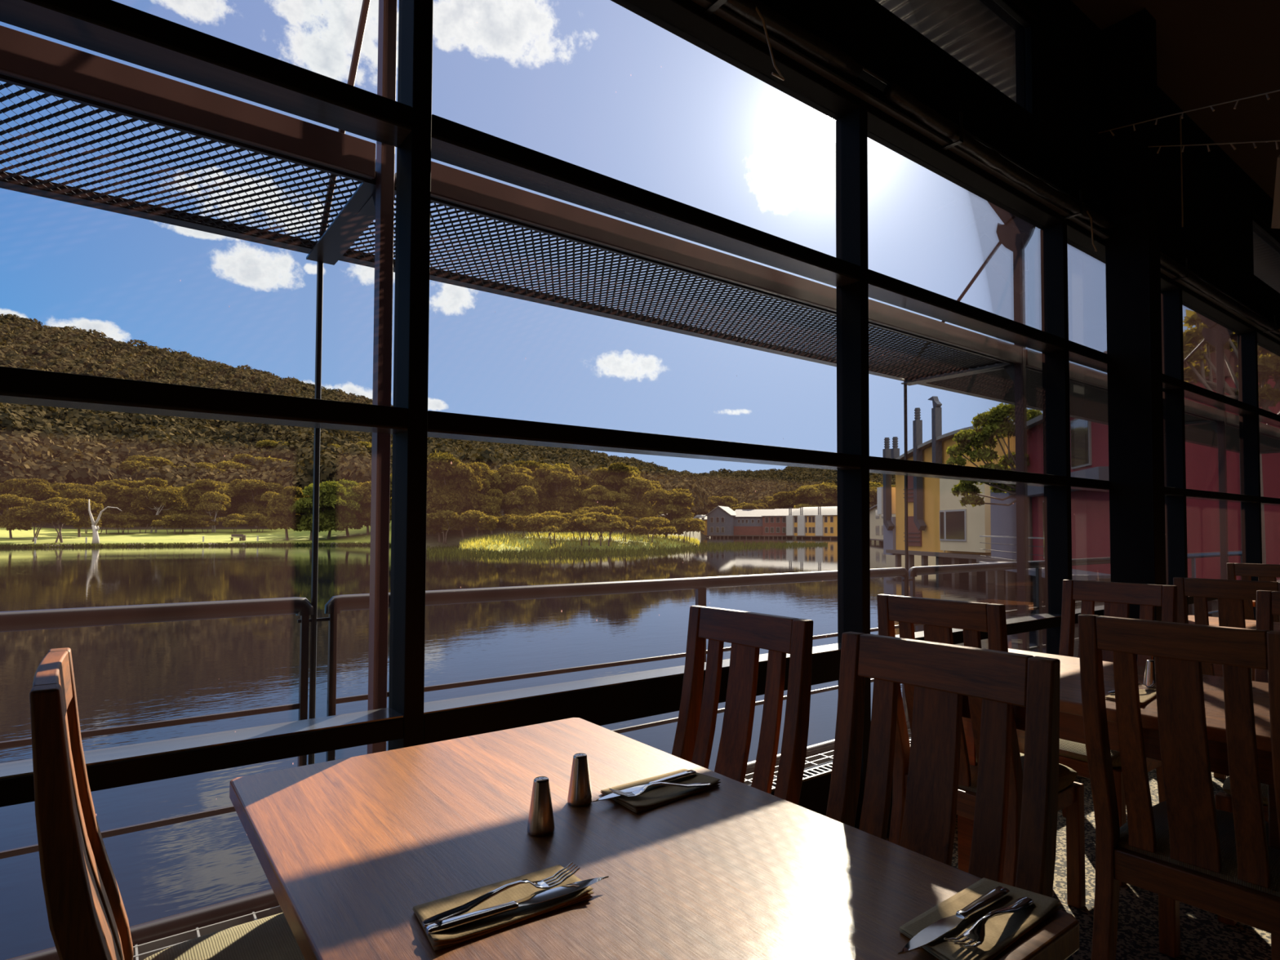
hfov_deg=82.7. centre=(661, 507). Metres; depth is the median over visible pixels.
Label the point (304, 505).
tree
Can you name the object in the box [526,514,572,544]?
bush
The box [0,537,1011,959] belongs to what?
lake
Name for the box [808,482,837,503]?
tree
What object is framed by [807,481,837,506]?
tree
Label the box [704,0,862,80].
rolled blind
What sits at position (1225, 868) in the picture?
seat cushion
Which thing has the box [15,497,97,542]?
tree
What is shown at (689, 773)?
table knife
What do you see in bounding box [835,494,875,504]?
tree
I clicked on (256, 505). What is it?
tree
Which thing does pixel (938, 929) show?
table knife
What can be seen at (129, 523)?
bush
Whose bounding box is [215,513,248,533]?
tree
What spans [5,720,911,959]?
deck grating
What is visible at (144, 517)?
tree
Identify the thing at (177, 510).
tree
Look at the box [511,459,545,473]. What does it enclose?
tree
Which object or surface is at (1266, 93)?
string
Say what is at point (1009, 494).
lodge
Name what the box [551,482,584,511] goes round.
tree
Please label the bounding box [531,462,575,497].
tree
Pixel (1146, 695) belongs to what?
paper napkin
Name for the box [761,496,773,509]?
tree
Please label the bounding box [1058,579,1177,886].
dining chair
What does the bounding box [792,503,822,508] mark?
tree
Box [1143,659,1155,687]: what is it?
salt shaker
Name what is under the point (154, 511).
tree
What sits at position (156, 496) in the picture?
tree
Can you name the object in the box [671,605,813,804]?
dining chair
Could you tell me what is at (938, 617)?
dining chair
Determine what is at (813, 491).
tree
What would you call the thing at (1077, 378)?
window
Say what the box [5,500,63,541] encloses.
tree
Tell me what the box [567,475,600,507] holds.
tree
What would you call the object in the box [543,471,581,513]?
tree
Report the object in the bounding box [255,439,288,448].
tree
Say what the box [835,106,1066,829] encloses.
window
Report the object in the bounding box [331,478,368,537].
tree
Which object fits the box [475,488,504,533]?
tree
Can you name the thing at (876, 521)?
lodge
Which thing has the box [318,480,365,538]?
tree
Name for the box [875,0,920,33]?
soffit
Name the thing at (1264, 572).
dining chair
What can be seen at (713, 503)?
tree
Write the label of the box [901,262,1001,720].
post
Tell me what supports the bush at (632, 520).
on the mound
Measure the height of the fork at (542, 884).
0.019 m
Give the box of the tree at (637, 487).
[619,475,656,528]
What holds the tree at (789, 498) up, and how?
on the ground at (454, 537)
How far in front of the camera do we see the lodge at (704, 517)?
220.78 m
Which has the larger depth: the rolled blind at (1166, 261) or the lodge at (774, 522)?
the lodge at (774, 522)
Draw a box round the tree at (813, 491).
[794,484,835,506]
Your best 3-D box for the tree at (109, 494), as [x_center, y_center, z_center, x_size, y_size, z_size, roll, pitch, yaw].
[-94.378,-0.289,123.765,7.657,7.480,7.450,0,-2,13]
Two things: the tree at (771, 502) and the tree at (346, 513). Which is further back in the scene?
the tree at (771, 502)
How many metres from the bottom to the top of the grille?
0.008 m
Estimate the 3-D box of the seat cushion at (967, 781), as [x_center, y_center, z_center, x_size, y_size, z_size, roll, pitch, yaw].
[1.088,0.872,2.401,0.425,0.085,0.392,2,-2,-37]
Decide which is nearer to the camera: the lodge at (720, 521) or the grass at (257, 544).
the grass at (257, 544)
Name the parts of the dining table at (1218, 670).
leg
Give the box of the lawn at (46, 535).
[0,522,391,545]
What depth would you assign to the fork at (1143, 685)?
2.06 m
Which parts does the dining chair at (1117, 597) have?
post, rail, rail, leg, rail, post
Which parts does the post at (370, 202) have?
hanger rod, stay rod, sunshade arm, post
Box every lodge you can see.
[693,515,706,536]
[705,506,736,537]
[733,509,773,537]
[760,508,797,538]
[786,506,837,538]
[869,504,895,543]
[978,493,1012,571]
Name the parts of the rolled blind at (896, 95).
tie cord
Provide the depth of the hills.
124.83 m
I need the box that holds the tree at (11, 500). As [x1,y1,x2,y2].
[0,493,35,538]
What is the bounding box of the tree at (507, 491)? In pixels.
[478,469,509,512]
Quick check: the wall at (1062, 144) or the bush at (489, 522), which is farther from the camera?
the bush at (489, 522)
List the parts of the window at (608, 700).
glass pane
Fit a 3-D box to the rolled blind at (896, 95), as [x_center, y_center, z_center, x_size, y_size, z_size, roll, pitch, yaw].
[1.706,-1.514,3.457,2.053,0.299,0.104,2,-2,-37]
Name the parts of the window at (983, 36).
glass pane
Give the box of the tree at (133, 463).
[118,455,173,475]
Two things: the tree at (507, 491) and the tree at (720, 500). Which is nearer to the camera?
the tree at (507, 491)
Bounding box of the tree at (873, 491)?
[869,484,883,500]
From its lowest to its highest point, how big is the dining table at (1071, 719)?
0.750 m
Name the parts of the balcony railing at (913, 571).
post, rail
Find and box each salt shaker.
[527,776,555,836]
[567,752,592,806]
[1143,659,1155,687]
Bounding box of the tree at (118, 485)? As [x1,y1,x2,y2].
[91,478,131,514]
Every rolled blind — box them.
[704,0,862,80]
[883,81,1114,251]
[1160,251,1279,335]
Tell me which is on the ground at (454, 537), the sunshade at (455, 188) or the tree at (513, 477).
the tree at (513, 477)
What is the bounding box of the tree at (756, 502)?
[751,499,770,509]
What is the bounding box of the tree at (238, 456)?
[229,453,262,469]
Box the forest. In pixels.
[0,313,895,518]
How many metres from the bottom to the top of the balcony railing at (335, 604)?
0.981 m
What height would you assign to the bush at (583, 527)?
3.904 m
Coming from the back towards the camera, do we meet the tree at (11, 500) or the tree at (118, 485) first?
the tree at (118, 485)
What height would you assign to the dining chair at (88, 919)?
1.000 m
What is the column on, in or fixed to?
on the floor
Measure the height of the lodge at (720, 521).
10.400 m
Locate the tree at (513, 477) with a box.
[489,464,541,514]
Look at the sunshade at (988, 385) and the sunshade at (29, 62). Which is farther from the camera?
the sunshade at (988, 385)
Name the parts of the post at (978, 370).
hanger rod, stay rod, sunshade arm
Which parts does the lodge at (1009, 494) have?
deck rail, deck rail, deck rail, deck rail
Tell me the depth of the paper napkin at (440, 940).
0.88 m
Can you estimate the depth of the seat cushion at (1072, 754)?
2.60 m
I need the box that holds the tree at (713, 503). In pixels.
[693,498,718,516]
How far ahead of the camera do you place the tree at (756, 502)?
255.36 m
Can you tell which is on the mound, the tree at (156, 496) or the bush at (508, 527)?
the bush at (508, 527)
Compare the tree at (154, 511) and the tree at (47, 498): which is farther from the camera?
the tree at (154, 511)
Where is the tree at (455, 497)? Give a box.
[440,484,479,537]
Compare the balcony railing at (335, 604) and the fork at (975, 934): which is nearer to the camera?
the fork at (975, 934)
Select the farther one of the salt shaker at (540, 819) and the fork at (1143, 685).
the fork at (1143, 685)
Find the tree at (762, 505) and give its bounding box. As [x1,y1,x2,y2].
[746,502,768,509]
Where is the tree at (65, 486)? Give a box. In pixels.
[48,482,102,511]
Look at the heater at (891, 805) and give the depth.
2.88 m
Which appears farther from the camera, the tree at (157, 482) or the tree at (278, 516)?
the tree at (157, 482)
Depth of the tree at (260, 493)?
131.18 m
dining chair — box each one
[29,647,305,959]
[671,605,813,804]
[826,631,1060,897]
[876,594,1085,909]
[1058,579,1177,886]
[1077,613,1279,959]
[1173,577,1279,779]
[1214,590,1279,926]
[1226,563,1279,680]
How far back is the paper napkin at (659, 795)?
1.26 m
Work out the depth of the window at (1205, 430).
5.35 m
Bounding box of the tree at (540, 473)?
[532,466,555,513]
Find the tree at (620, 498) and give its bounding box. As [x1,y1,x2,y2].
[597,490,630,531]
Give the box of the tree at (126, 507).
[113,487,154,519]
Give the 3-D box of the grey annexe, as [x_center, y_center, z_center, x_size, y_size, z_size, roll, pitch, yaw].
[17.314,1.282,31.276,6.000,6.200,4.784,0,-2,8]
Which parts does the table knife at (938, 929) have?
blade, handle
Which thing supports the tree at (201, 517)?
on the lawn at (46, 535)
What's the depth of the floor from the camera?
2.25 m
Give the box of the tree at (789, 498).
[771,490,807,508]
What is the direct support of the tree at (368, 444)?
on the hills
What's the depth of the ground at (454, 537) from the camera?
101.16 m
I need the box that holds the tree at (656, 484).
[638,480,662,518]
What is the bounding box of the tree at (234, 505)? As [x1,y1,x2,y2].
[226,478,257,524]
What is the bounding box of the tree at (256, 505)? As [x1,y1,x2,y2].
[230,479,283,528]
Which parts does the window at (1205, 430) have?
glass pane, glass pane, glass pane, glass pane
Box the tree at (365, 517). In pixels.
[351,480,391,534]
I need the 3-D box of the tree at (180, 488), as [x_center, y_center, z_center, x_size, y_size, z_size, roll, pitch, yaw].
[-87.527,-0.572,133.201,6.750,6.918,6.068,1,-2,-34]
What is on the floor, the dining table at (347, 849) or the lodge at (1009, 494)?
the dining table at (347, 849)
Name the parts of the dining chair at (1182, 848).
post, leg, rail, rail, post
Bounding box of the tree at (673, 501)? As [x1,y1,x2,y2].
[641,488,694,537]
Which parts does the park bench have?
backrest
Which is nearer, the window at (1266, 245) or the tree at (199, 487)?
the window at (1266, 245)
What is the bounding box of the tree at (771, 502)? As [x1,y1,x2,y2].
[766,497,794,509]
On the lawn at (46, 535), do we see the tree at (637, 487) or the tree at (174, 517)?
the tree at (174, 517)
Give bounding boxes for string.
[1097,89,1279,136]
[1147,139,1279,153]
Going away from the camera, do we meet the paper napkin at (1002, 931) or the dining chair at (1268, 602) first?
the paper napkin at (1002, 931)
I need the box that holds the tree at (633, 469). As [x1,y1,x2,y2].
[601,465,642,490]
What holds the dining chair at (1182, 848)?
on the floor
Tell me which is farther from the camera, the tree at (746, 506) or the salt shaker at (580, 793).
the tree at (746, 506)
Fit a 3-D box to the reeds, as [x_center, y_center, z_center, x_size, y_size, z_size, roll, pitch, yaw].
[2.009,5.185,98.046,80.464,0.650,49.034,2,-2,-37]
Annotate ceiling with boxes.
[1071,0,1279,199]
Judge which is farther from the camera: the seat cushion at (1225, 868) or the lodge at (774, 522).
the lodge at (774, 522)
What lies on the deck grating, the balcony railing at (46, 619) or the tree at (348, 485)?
the balcony railing at (46, 619)
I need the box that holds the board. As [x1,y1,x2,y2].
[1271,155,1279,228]
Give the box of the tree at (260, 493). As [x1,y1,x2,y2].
[256,486,284,502]
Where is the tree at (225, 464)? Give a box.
[213,460,257,471]
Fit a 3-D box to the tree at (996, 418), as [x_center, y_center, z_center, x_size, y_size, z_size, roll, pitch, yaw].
[12.647,0.184,27.446,3.787,8.230,2.170,0,-2,10]
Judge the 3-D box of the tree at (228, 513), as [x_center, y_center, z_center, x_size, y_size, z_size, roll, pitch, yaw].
[-80.397,-0.377,136.358,5.878,7.124,6.638,1,-2,-31]
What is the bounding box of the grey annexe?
[976,483,1012,587]
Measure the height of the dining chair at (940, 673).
1.000 m
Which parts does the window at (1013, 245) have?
glass pane, glass pane, glass pane, glass pane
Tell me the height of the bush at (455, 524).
4.453 m
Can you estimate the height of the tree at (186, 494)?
7.167 m
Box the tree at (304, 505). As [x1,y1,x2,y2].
[288,483,342,540]
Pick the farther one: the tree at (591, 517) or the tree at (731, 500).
the tree at (731, 500)
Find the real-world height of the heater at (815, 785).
0.326 m
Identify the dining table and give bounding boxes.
[229,717,1079,959]
[957,648,1279,959]
[1160,615,1279,676]
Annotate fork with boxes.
[422,862,579,927]
[608,782,710,797]
[943,897,1034,948]
[1106,682,1155,693]
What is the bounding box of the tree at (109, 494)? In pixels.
[93,483,127,514]
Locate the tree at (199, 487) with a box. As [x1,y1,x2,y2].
[182,478,234,526]
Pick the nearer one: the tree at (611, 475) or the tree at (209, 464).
the tree at (611, 475)
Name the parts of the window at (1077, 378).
glass pane, glass pane, glass pane, glass pane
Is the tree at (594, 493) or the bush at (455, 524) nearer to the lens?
the bush at (455, 524)
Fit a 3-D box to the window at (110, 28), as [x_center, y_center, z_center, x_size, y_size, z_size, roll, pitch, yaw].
[-1.313,-0.175,1.242,1.712,2.840,0.120,2,-2,-37]
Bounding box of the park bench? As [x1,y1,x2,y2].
[229,533,243,540]
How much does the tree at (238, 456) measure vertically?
10.649 m
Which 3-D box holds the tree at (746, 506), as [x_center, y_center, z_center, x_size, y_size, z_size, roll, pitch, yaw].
[26.839,4.014,229.182,9.970,10.055,11.091,1,-2,-26]
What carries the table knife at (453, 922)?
on the paper napkin at (440, 940)
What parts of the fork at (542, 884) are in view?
handle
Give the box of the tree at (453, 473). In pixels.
[426,448,483,536]
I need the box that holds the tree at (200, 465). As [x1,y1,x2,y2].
[173,462,219,476]
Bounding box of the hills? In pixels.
[0,505,693,529]
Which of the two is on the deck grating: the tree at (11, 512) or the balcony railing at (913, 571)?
the balcony railing at (913, 571)
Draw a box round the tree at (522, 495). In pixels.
[503,484,540,516]
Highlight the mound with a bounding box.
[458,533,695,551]
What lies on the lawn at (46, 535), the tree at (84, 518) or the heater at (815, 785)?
the tree at (84, 518)
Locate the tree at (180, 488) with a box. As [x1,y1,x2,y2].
[174,486,183,491]
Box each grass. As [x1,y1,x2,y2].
[0,541,391,547]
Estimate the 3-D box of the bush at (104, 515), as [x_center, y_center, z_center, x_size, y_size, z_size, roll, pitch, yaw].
[-83.338,2.638,109.448,4.193,3.904,5.129,2,-3,-45]
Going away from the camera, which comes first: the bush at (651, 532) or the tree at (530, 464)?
the bush at (651, 532)
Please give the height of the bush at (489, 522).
4.498 m
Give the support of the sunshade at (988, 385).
attached to the post at (978, 370)
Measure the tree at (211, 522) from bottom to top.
3.542 m
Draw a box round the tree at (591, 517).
[574,511,629,546]
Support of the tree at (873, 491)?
on the hills
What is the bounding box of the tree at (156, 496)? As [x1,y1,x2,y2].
[130,484,187,533]
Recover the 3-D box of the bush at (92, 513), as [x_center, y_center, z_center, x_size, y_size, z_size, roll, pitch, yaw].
[-86.097,2.509,109.072,5.129,3.904,4.193,-1,-2,37]
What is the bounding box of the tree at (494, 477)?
[468,462,503,528]
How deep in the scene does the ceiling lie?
4.50 m
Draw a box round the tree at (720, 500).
[705,496,726,506]
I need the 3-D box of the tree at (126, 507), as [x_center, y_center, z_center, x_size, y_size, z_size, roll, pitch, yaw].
[-89.470,0.299,123.643,6.370,7.263,7.086,1,-2,-36]
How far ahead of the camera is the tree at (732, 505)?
241.89 m
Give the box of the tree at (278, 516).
[260,485,310,540]
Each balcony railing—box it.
[0,596,313,858]
[324,567,908,761]
[908,561,1012,631]
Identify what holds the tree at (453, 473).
on the ground at (454, 537)
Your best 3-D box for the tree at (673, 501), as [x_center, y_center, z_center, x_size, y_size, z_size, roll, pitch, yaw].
[1.267,1.498,108.680,8.019,9.143,8.921,-1,-2,25]
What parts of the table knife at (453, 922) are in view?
handle, blade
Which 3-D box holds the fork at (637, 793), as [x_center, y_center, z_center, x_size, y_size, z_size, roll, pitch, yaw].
[-0.001,0.482,1.251,0.185,0.018,0.023,1,-2,-24]
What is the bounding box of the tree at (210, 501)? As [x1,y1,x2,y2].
[195,490,231,532]
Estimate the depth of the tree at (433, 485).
96.92 m
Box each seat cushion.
[143,912,305,959]
[958,752,1077,792]
[1058,738,1121,767]
[1118,800,1279,897]
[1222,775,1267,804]
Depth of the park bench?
103.28 m
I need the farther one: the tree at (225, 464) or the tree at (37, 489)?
the tree at (225, 464)
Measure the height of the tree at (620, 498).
6.533 m
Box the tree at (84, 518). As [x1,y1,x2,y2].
[58,488,106,537]
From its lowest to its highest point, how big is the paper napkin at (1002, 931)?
0.012 m
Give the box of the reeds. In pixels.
[426,540,828,558]
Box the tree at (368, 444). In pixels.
[355,441,372,447]
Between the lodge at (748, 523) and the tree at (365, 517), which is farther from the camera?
the lodge at (748, 523)
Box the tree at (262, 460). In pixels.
[256,455,289,470]
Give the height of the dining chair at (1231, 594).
1.000 m
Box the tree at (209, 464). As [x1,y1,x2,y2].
[200,462,230,473]
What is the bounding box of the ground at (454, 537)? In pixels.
[426,515,796,547]
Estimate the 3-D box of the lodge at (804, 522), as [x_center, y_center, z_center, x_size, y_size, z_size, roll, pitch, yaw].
[45.627,4.737,201.893,11.200,10.046,18.989,2,-2,-44]
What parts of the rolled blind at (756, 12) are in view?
tie cord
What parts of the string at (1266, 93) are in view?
bulb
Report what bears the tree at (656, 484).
on the ground at (454, 537)
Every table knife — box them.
[426,875,608,935]
[591,769,696,802]
[897,885,1010,955]
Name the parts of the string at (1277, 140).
bulb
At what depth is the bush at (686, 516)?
106.37 m
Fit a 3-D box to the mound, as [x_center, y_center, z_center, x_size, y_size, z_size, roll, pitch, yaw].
[-14.625,5.504,127.608,67.925,1.850,81.732,2,-2,-37]
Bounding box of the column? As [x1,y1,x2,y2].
[1102,8,1166,662]
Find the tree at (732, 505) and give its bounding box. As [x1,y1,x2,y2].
[729,504,743,508]
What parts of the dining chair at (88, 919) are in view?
rail, post, post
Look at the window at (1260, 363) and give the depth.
6.25 m
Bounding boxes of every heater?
[770,762,832,816]
[886,738,911,837]
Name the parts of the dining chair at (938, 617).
post, rail, rail, post, rail, leg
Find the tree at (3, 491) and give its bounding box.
[0,483,14,511]
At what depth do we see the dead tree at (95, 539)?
92.62 m
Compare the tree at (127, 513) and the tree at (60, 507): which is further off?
the tree at (127, 513)
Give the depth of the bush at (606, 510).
88.15 m
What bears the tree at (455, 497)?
on the ground at (454, 537)
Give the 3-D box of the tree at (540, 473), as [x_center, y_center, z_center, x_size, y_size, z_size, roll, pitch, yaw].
[-18.947,-1.539,111.652,7.085,9.504,6.273,1,-2,-34]
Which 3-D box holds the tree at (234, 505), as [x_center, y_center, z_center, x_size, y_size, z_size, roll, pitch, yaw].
[-76.655,-0.815,133.838,9.162,8.951,8.915,-2,-2,43]
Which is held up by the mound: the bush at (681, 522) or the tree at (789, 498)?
the bush at (681, 522)
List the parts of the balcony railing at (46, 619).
rail, post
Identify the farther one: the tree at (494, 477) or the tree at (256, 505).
the tree at (256, 505)
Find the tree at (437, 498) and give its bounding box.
[426,490,459,542]
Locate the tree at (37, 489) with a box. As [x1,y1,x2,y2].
[0,478,59,525]
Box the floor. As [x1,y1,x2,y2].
[885,768,1271,959]
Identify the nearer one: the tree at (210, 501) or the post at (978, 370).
the post at (978, 370)
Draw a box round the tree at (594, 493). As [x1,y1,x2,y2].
[580,484,615,507]
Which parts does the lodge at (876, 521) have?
pane, pane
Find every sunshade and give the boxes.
[0,25,376,253]
[338,160,999,381]
[919,369,1004,403]
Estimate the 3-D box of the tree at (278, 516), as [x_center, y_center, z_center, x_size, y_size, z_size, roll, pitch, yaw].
[-55.386,0.919,106.462,6.065,8.453,6.849,0,-2,9]
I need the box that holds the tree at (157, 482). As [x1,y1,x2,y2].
[124,477,175,511]
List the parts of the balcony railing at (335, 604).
post, rail, post, post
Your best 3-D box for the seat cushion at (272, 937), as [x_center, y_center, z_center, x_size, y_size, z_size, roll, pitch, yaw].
[-0.682,0.832,1.281,0.425,0.085,0.392,2,-2,-37]
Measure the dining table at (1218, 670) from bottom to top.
0.750 m
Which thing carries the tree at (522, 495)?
on the ground at (454, 537)
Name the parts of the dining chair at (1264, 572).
post, leg, rail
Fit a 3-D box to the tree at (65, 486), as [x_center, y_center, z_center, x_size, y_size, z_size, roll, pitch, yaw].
[-96.322,-0.231,119.432,6.647,7.579,7.395,-1,-2,43]
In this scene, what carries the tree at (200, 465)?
on the hills
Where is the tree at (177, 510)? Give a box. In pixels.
[161,493,195,515]
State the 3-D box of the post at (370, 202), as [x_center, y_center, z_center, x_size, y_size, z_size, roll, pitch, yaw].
[-0.944,-0.142,2.175,0.100,5.434,0.857,2,-2,-37]
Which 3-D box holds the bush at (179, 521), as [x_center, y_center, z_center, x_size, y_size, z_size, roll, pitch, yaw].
[-75.439,2.983,113.915,4.839,3.542,3.852,2,-2,-42]
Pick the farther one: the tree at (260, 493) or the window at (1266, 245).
the tree at (260, 493)
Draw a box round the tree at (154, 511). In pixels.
[148,506,168,516]
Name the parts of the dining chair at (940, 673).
post, rail, post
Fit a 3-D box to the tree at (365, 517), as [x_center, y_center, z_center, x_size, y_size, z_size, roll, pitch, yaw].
[-45.364,0.293,113.602,7.829,8.796,7.618,2,-3,-45]
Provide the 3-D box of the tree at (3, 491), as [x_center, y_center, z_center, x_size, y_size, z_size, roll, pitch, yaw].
[-104.070,-1.294,115.655,5.535,6.708,6.251,1,-2,-27]
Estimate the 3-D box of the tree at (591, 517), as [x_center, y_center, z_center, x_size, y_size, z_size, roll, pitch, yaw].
[-6.242,2.302,79.488,6.009,3.904,4.956,0,-2,8]
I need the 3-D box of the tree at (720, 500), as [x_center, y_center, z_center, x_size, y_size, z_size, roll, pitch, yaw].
[16.545,1.704,249.640,11.930,11.717,10.723,0,-2,-9]
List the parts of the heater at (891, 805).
casing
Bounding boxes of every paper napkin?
[412,864,593,951]
[600,768,720,813]
[898,877,1060,959]
[1105,688,1156,706]
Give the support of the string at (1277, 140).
attached to the column
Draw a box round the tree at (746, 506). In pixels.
[731,503,758,511]
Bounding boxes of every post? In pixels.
[297,0,396,764]
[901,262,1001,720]
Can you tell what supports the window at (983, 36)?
attached to the wall at (1062, 144)
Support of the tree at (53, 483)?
on the hills
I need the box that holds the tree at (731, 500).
[715,495,737,507]
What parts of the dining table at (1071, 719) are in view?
leg, leg, leg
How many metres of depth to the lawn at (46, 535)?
107.31 m
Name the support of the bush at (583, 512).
on the mound
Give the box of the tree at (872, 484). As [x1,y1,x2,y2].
[869,481,882,487]
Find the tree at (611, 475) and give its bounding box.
[589,462,641,506]
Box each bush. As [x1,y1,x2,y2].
[84,513,107,533]
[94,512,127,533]
[102,515,139,533]
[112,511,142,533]
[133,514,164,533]
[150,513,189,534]
[165,515,199,533]
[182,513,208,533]
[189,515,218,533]
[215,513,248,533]
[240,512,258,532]
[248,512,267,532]
[426,510,475,543]
[460,509,502,539]
[495,513,522,535]
[506,515,542,537]
[518,511,564,538]
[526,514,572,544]
[560,511,614,545]
[561,512,586,540]
[572,505,631,542]
[573,509,608,539]
[611,515,648,541]
[620,517,662,537]
[635,516,676,542]
[668,517,705,542]
[674,514,706,540]
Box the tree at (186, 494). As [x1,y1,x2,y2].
[182,489,217,516]
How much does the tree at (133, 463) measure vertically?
10.008 m
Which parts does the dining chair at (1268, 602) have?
leg, post, rail, rail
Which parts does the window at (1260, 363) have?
glass pane, glass pane, glass pane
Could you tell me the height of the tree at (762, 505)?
9.214 m
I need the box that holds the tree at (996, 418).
[943,402,1011,506]
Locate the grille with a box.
[771,762,832,791]
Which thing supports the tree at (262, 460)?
on the hills
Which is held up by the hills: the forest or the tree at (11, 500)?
the forest
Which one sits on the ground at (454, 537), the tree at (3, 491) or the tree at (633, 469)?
the tree at (633, 469)
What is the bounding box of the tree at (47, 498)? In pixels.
[38,487,63,501]
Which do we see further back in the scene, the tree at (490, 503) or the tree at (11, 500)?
the tree at (490, 503)
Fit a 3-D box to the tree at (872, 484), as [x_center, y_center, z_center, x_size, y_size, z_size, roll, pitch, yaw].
[69.931,-1.329,247.079,15.879,14.868,15.452,0,-2,18]
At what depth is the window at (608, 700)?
1.85 m
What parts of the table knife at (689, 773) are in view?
blade, handle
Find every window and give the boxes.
[0,0,412,807]
[387,0,862,785]
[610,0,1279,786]
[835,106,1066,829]
[875,0,1035,115]
[1045,222,1183,657]
[1164,288,1259,617]
[1241,331,1279,620]
[1252,214,1279,293]
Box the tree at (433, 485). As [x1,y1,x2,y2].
[389,469,445,518]
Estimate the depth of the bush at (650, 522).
92.98 m
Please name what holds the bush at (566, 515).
on the mound
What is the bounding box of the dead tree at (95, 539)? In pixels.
[88,498,121,543]
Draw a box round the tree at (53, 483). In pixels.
[49,481,79,486]
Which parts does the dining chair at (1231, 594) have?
post, leg, rail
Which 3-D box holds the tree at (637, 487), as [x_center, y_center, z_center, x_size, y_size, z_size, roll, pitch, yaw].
[-3.999,-0.680,116.402,6.569,8.812,5.817,-1,-2,40]
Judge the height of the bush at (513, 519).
3.542 m
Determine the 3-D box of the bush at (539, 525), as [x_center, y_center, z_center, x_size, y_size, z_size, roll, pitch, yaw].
[-14.443,2.449,89.051,6.606,4.254,5.400,0,-2,10]
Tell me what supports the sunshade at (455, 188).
attached to the post at (370, 202)
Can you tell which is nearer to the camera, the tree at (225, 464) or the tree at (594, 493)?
the tree at (594, 493)
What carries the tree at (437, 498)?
on the ground at (454, 537)
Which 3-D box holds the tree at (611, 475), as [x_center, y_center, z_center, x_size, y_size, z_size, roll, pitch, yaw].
[-7.853,-1.843,118.923,7.694,10.965,8.559,2,-2,-43]
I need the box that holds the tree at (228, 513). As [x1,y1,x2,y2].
[226,497,244,515]

